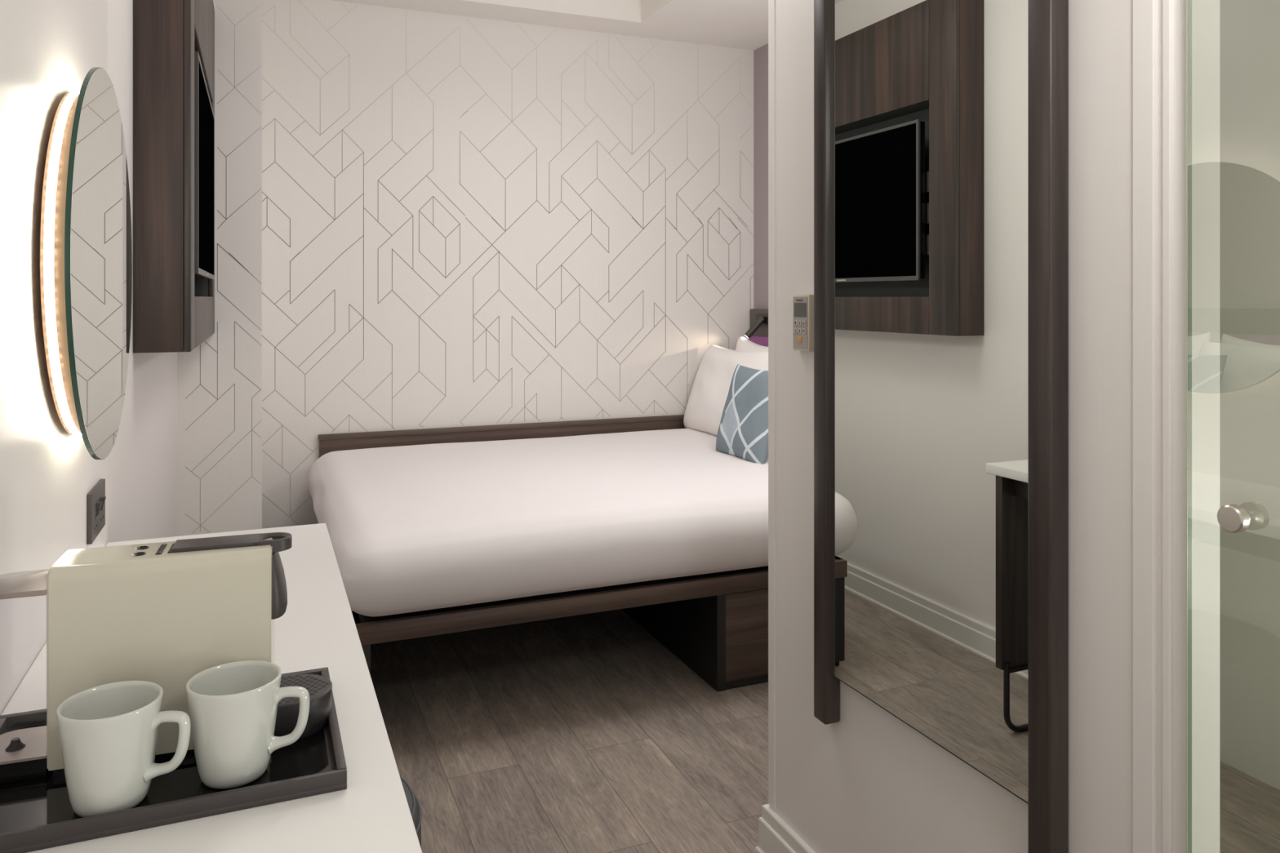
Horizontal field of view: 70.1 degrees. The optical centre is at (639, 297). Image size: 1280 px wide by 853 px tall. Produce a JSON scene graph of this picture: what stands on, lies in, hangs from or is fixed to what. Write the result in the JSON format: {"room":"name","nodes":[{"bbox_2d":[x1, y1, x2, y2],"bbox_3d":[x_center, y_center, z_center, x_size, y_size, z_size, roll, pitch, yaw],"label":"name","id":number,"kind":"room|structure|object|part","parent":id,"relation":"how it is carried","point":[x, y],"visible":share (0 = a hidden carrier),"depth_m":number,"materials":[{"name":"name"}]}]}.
{"room":"hotel room","nodes":[
{"label":"hotel room","id":0,"kind":"room"},
{"bbox_2d":[0,0,177,715],"bbox_3d":[-0.849,-0.160,1.190,0.105,2.800,5.650,0,0,-23],"label":"wall","id":1,"kind":"structure","parent":0,"point":[48,48],"depth_m":1.24,"materials":[{"name":"paint"}]},
{"bbox_2d":[40,66,132,459],"bbox_3d":[-0.868,-0.052,1.439,0.050,0.610,0.610,0,0,-23],"label":"round mirror","id":2,"kind":"object","parent":1,"relation":"attached to","point":[86,247],"visible":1,"depth_m":1.30,"materials":[{"name":"silver glass"}]},
{"bbox_2d":[86,479,106,544],"bbox_3d":[-0.967,0.380,1.631,0.016,0.086,0.146,0,0,-23],"label":"double socket","id":3,"kind":"object","parent":1,"relation":"attached to","point":[95,498],"visible":1,"depth_m":1.60,"materials":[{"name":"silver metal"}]},
{"bbox_2d":[96,501,102,515],"bbox_3d":[-0.956,0.373,1.612,0.008,0.022,0.012,0,0,-23],"label":"rocker switch","id":4,"kind":"object","parent":3,"relation":"attached to","point":[98,504],"depth_m":1.61,"materials":[{"name":"black plastic"}]},
{"bbox_2d":[100,496,106,510],"bbox_3d":[-0.973,0.373,1.653,0.008,0.022,0.012,0,0,-23],"label":"rocker switch","id":5,"kind":"object","parent":3,"relation":"attached to","point":[102,499],"depth_m":1.65,"materials":[{"name":"black plastic"}]},
{"bbox_2d":[133,0,214,352],"bbox_3d":[-1.392,-0.467,2.778,0.124,1.197,1.270,0,0,-23],"label":"tv wall panel","id":6,"kind":"object","parent":1,"relation":"attached to","point":[174,307],"visible":0.94,"depth_m":2.19,"materials":[{"name":"brown wood"}]},
{"bbox_3d":[-1.159,-0.467,2.197,0.108,1.197,0.018,0,0,-23],"label":"panel","id":7,"kind":"part","parent":6,"relation":"part of","materials":[{"name":"brown wood"}]},
{"bbox_3d":[-1.344,0.065,2.805,0.016,0.135,1.006,0,0,-23],"label":"rail","id":8,"kind":"part","parent":6,"relation":"part of","materials":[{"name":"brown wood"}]},
{"bbox_3d":[-1.344,-0.885,2.805,0.016,0.360,1.006,0,0,-23],"label":"panel","id":9,"kind":"part","parent":6,"relation":"part of","materials":[{"name":"brown wood"}]},
{"bbox_2d":[194,51,214,279],"bbox_3d":[-1.381,-0.354,2.785,0.110,0.582,0.976,0,0,-23],"label":"television","id":10,"kind":"object","parent":6,"relation":"in","point":[204,117],"visible":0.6,"depth_m":2.61,"materials":[{"name":"black plastic"}]},
{"bbox_2d":[177,0,262,536],"bbox_3d":[-1.642,-0.022,3.589,0.286,2.524,0.410,0,0,-23],"label":"wall column","id":11,"kind":"structure","parent":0,"point":[220,380],"depth_m":3.41,"materials":[{"name":"paper"}]},
{"bbox_2d":[262,0,753,528],"bbox_3d":[-0.650,-0.160,4.279,2.848,2.800,0.100,0,0,-23],"label":"wall","id":12,"kind":"structure","parent":0,"point":[467,220],"depth_m":4.20,"materials":[{"name":"paper"}]},
{"bbox_2d":[333,0,768,50],"bbox_3d":[0.417,-1.434,1.718,2.848,0.300,5.650,0,0,-23],"label":"ceiling","id":13,"kind":"structure","parent":0,"point":[733,24],"depth_m":4.18,"materials":[{"name":"paint"}]},
{"bbox_2d":[753,43,768,309],"bbox_3d":[1.095,-0.160,3.662,0.100,2.800,2.582,0,0,-23],"label":"wall","id":14,"kind":"structure","parent":0,"point":[761,54],"depth_m":4.68,"materials":[{"name":"purple paint"}]},
{"bbox_2d":[747,308,768,346],"bbox_3d":[0.860,0.649,4.004,0.070,1.181,1.530,0,0,-23],"label":"headboard","id":15,"kind":"object","parent":14,"relation":"attached to","point":[760,337],"visible":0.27,"depth_m":4.61,"materials":[{"name":"purple fabric"}]},
{"bbox_2d":[744,313,768,338],"bbox_3d":[0.596,0.143,4.506,0.104,0.126,0.260,0,0,-23],"label":"reading lamp","id":16,"kind":"object","parent":15,"relation":"attached to","point":[762,319],"visible":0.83,"depth_m":4.54,"materials":[{"name":"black metal"}]},
{"bbox_3d":[0.641,0.114,4.525,0.006,0.068,0.260,0,0,-23],"label":"mounting plate","id":17,"kind":"part","parent":16,"relation":"part of","materials":[{"name":"black metal"}]},
{"bbox_3d":[0.877,0.127,4.011,0.034,0.136,1.530,0,0,-23],"label":"panel","id":18,"kind":"part","parent":15,"relation":"part of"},
{"bbox_2d":[370,608,1279,852],"bbox_3d":[0.417,1.265,1.718,2.848,0.050,5.650,0,0,-23],"label":"floor","id":19,"kind":"structure","parent":0,"point":[585,733],"depth_m":2.52,"materials":[{"name":"brown wood"}]},
{"bbox_2d":[0,523,422,852],"bbox_3d":[-0.342,0.858,0.633,0.402,0.766,2.631,0,0,-23],"label":"desk","id":20,"kind":"object","parent":19,"relation":"on","point":[317,628],"visible":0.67,"depth_m":0.95,"materials":[{"name":"white laminate"}]},
{"bbox_2d":[0,667,346,852],"bbox_3d":[-0.491,0.465,0.938,0.340,0.020,0.265,0,0,-23],"label":"serving tray","id":21,"kind":"object","parent":20,"relation":"on","point":[36,814],"visible":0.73,"depth_m":0.85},
{"bbox_2d":[56,680,191,817],"bbox_3d":[-0.481,0.419,0.839,0.102,0.096,0.086,0,0,30],"label":"coffee mug","id":22,"kind":"object","parent":21,"relation":"on","point":[108,733],"visible":1,"depth_m":0.82,"materials":[{"name":"white ceramic"}]},
{"bbox_3d":[-0.437,0.416,0.847,0.037,0.063,0.022,0,0,-5],"label":"handle","id":23,"kind":"part","parent":22,"relation":"part of","materials":[{"name":"white ceramic"}]},
{"bbox_2d":[0,532,332,784],"bbox_3d":[-0.498,0.363,0.954,0.333,0.208,0.086,0,0,-19],"label":"coffee machine","id":24,"kind":"object","parent":21,"relation":"on","point":[164,614],"visible":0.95,"depth_m":0.92,"materials":[{"name":"beige plastic"}]},
{"bbox_3d":[-0.622,0.286,0.910,0.070,0.005,0.080,0,0,-19],"label":"tank lid","id":25,"kind":"part","parent":24,"relation":"part of","materials":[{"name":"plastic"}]},
{"bbox_3d":[-0.621,0.463,0.911,0.068,0.007,0.076,0,0,-19],"label":"tank","id":26,"kind":"part","parent":24,"relation":"part of","materials":[{"name":"black plastic"}]},
{"bbox_3d":[-0.434,0.265,0.977,0.116,0.013,0.037,0,0,-19],"label":"lever","id":27,"kind":"part","parent":24,"relation":"part of","materials":[{"name":"black plastic"}]},
{"bbox_3d":[-0.393,0.306,0.991,0.018,0.066,0.063,0,0,-19],"label":"spout","id":28,"kind":"part","parent":24,"relation":"part of","materials":[{"name":"black plastic"}]},
{"bbox_2d":[274,688,332,739],"bbox_3d":[-0.369,0.448,0.996,0.062,0.038,0.078,0,0,-19],"label":"drip tray","id":29,"kind":"object","parent":24,"relation":"on","point":[320,700],"depth_m":0.97,"materials":[{"name":"black plastic"}]},
{"bbox_2d":[186,660,309,789],"bbox_3d":[-0.389,0.419,0.889,0.102,0.096,0.086,0,0,26],"label":"coffee mug","id":30,"kind":"object","parent":21,"relation":"on","point":[233,706],"visible":1,"depth_m":0.87,"materials":[{"name":"white ceramic"}]},
{"bbox_3d":[-0.345,0.416,0.900,0.037,0.063,0.022,0,0,-9],"label":"handle","id":31,"kind":"part","parent":30,"relation":"part of","materials":[{"name":"white ceramic"}]},
{"bbox_2d":[400,776,422,848],"bbox_3d":[-0.533,1.010,1.389,0.392,0.459,0.392,0,0,-23],"label":"pouf","id":32,"kind":"object","parent":19,"relation":"on","point":[414,804],"visible":0.12,"depth_m":1.43,"materials":[{"name":"grey leather"}]},
{"bbox_2d":[318,414,768,691],"bbox_3d":[-0.119,0.914,3.577,2.068,0.652,1.595,0,0,-23],"label":"bed","id":33,"kind":"object","parent":19,"relation":"on","point":[716,624],"visible":0.15,"depth_m":2.90,"materials":[{"name":"brown wood"}]},
{"bbox_3d":[-1.067,0.908,3.194,0.022,0.054,1.572,0,0,-23],"label":"rail","id":34,"kind":"part","parent":33,"relation":"part of","materials":[{"name":"brown wood"}]},
{"bbox_3d":[-1.048,1.078,3.180,0.044,0.284,1.553,0,0,-23],"label":"panel","id":35,"kind":"part","parent":33,"relation":"part of","materials":[{"name":"brown wood"}]},
{"bbox_2d":[307,428,768,617],"bbox_3d":[-0.142,0.753,3.514,2.079,0.238,1.633,0,0,-23],"label":"mattress","id":36,"kind":"object","parent":33,"relation":"on","point":[413,528],"visible":0.75,"depth_m":2.79,"materials":[{"name":"white fabric"}]},
{"bbox_2d":[683,344,768,435],"bbox_3d":[0.428,0.444,4.252,0.248,0.418,0.699,0,0,-23],"label":"pillow","id":37,"kind":"object","parent":36,"relation":"on","point":[712,383],"visible":0.45,"depth_m":4.25,"materials":[{"name":"white fabric"}]},
{"bbox_2d":[715,364,768,464],"bbox_3d":[0.442,0.468,3.686,0.169,0.367,0.386,0,0,-20],"label":"cushion","id":38,"kind":"object","parent":36,"relation":"on","point":[743,429],"visible":0.82,"depth_m":3.62,"materials":[{"name":"blue fabric"}]},
{"bbox_2d":[735,335,768,351],"bbox_3d":[0.596,0.413,4.279,0.174,0.454,0.680,0,0,-25],"label":"pillow","id":39,"kind":"object","parent":36,"relation":"on","point":[744,344],"visible":0.02,"depth_m":4.45,"materials":[{"name":"white fabric"}]},
{"bbox_3d":[0.183,0.908,2.851,2.068,0.054,0.022,0,0,-23],"label":"rail","id":40,"kind":"part","parent":33,"relation":"part of","materials":[{"name":"brown wood"}]},
{"bbox_3d":[-0.044,1.087,3.594,0.030,0.302,1.562,0,0,-23],"label":"drawer","id":41,"kind":"part","parent":33,"relation":"part of","materials":[{"name":"brown wood"}]},
{"bbox_3d":[0.679,1.076,3.059,0.893,0.276,0.018,0,0,-23],"label":"drawer","id":42,"kind":"part","parent":33,"relation":"part of","materials":[{"name":"brown wood"}]},
{"bbox_2d":[769,0,1132,852],"bbox_3d":[0.925,-0.160,0.639,0.100,2.800,3.068,0,0,-23],"label":"wall partition","id":43,"kind":"structure","parent":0,"point":[866,781],"depth_m":1.39,"materials":[{"name":"paint"}]},
{"bbox_2d":[768,0,775,809],"bbox_3d":[0.301,-0.075,2.029,0.022,2.410,0.026,0,0,-23],"label":"trim","id":44,"kind":"structure","parent":43,"relation":"attached to","point":[771,3],"depth_m":2.02,"materials":[{"name":"paint"}]},
{"bbox_2d":[755,804,815,852],"bbox_3d":[1.027,1.188,1.859,1.274,0.104,0.942,0,0,-23],"label":"baseboard","id":45,"kind":"structure","parent":43,"relation":"attached to","point":[775,835],"depth_m":1.98,"materials":[{"name":"paint"}]},
{"bbox_2d":[793,294,813,351],"bbox_3d":[0.339,0.052,1.890,0.021,0.117,0.062,0,0,-23],"label":"thermostat","id":46,"kind":"object","parent":43,"relation":"attached to","point":[803,304],"visible":1,"depth_m":1.88,"materials":[{"name":"beige plastic"}]},
{"bbox_3d":[0.332,0.052,1.888,0.001,0.108,0.055,0,0,-23],"label":"plate","id":47,"kind":"part","parent":46,"relation":"part of","materials":[{"name":"grey plastic"}]},
{"bbox_2d":[813,0,839,724],"bbox_3d":[0.368,-0.214,1.798,0.037,2.092,0.042,0,0,-23],"label":"frame","id":48,"kind":"object","parent":43,"relation":"attached to","point":[826,686],"visible":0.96,"depth_m":1.78,"materials":[{"name":"brown wood"}]},
{"bbox_2d":[830,0,1027,804],"bbox_3d":[0.476,-0.243,1.552,0.021,1.954,0.507,0,0,-23],"label":"wall mirror","id":49,"kind":"object","parent":43,"relation":"attached to","point":[929,98],"visible":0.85,"depth_m":1.50,"materials":[{"name":"silver glass"}]},
{"bbox_2d":[1027,0,1068,852],"bbox_3d":[0.578,-0.214,1.294,0.037,2.092,0.043,0,0,-23],"label":"frame","id":50,"kind":"object","parent":43,"relation":"attached to","point":[1047,20],"visible":1,"depth_m":1.28,"materials":[{"name":"brown wood"}]},
{"bbox_2d":[1132,0,1219,852],"bbox_3d":[0.681,-0.020,1.161,0.059,2.520,0.076,0,0,-23],"label":"trim","id":51,"kind":"structure","parent":43,"relation":"attached to","point":[1158,26],"depth_m":1.14,"materials":[{"name":"paint"}]},
{"bbox_2d":[1186,0,1250,852],"bbox_3d":[0.825,0.159,0.706,0.032,2.138,0.869,0,0,-23],"label":"door","id":52,"kind":"structure","parent":43,"relation":"in","point":[1233,518],"depth_m":1.11,"materials":[{"name":"clear glass"}]},
{"bbox_3d":[0.680,0.252,1.042,0.023,0.031,0.031,0,0,-23],"label":"knob","id":53,"kind":"part","parent":52,"relation":"part of","materials":[{"name":"silver metal"}]},
{"bbox_2d":[1219,0,1279,790],"bbox_3d":[1.600,-0.160,0.866,1.320,2.800,3.168,0,0,-23],"label":"wall","id":54,"kind":"structure","parent":0,"point":[1250,29],"depth_m":2.37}
]}

